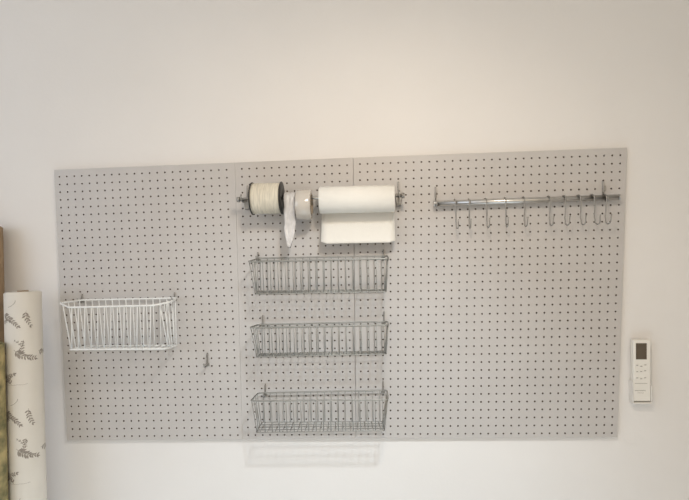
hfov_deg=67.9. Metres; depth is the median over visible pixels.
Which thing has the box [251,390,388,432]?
wire basket
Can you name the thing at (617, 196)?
hook rail
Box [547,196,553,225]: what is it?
s-hook
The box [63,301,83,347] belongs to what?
grille
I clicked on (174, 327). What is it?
grille
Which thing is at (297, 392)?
grille
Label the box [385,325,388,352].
grille
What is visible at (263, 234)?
pegboard panel
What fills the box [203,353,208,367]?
hook
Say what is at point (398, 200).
hook
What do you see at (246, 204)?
hook
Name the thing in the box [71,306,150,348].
grille
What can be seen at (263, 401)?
grille
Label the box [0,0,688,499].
wall
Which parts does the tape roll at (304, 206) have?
plastic film strip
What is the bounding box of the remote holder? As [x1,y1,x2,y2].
[629,366,651,403]
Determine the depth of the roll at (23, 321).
1.55 m
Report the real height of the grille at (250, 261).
0.105 m
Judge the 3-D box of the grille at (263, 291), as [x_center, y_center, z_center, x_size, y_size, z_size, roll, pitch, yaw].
[-0.074,0.128,1.585,0.385,0.006,0.084,-1,1,4]
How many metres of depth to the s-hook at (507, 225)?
1.56 m
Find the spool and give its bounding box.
[248,182,284,214]
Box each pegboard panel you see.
[54,163,242,439]
[235,158,355,438]
[353,148,626,437]
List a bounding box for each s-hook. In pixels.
[453,199,458,228]
[468,198,471,228]
[484,198,489,227]
[503,197,508,226]
[522,196,527,226]
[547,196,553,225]
[562,195,570,225]
[576,194,586,224]
[590,194,600,224]
[602,194,611,223]
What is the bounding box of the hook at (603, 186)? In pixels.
[602,181,608,201]
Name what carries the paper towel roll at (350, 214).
hanging from the rod
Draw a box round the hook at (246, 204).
[240,185,249,209]
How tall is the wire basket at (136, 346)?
0.161 m
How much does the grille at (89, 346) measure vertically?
0.016 m
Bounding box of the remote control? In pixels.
[631,339,649,400]
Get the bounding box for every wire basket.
[60,297,176,349]
[248,255,388,294]
[250,321,388,356]
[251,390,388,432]
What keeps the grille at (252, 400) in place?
attached to the wire basket at (384, 414)
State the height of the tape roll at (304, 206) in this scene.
0.179 m
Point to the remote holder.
(631, 383)
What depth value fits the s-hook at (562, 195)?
1.55 m
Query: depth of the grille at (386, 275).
1.56 m
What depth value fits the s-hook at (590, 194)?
1.54 m
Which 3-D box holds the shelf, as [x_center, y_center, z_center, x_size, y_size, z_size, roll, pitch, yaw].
[0.917,0.471,1.585,0.057,0.005,0.027,-1,1,4]
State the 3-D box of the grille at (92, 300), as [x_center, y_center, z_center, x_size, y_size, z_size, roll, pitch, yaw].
[-0.702,0.236,1.671,0.301,0.155,0.009,-1,1,4]
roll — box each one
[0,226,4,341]
[0,341,8,499]
[3,290,46,499]
[284,189,313,247]
[318,185,394,243]
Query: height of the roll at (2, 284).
1.767 m
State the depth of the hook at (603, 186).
1.57 m
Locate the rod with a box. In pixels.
[236,193,403,201]
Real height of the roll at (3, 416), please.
1.414 m
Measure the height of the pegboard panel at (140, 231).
0.910 m
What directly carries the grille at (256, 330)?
attached to the wire basket at (337, 353)
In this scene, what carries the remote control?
in the remote holder
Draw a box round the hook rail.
[433,194,620,206]
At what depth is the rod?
1.57 m
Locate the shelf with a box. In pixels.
[629,401,651,403]
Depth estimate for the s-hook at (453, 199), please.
1.57 m
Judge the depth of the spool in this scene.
1.54 m
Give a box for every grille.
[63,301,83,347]
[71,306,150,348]
[75,345,173,348]
[85,299,174,345]
[160,300,176,346]
[249,260,258,292]
[250,326,260,355]
[251,395,261,430]
[256,400,382,431]
[258,289,381,293]
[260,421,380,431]
[261,351,382,355]
[263,391,380,421]
[382,393,387,428]
[385,259,388,290]
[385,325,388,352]
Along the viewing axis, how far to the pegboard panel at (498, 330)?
1.61 m
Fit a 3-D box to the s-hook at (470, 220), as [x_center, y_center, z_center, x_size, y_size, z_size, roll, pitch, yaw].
[0.383,-0.112,1.570,0.004,0.094,0.046,-1,1,0]
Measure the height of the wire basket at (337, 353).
0.109 m
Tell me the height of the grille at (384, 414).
0.100 m
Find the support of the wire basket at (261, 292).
hanging from the hook
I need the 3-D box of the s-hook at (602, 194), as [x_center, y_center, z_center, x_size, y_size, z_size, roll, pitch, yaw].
[0.789,-0.124,1.543,0.006,0.094,0.046,-1,2,-14]
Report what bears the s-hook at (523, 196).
hanging from the hook rail
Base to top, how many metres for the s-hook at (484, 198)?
0.094 m
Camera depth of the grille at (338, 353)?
1.58 m
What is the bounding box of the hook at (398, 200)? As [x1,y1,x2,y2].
[395,182,401,206]
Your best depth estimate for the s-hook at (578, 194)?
1.55 m

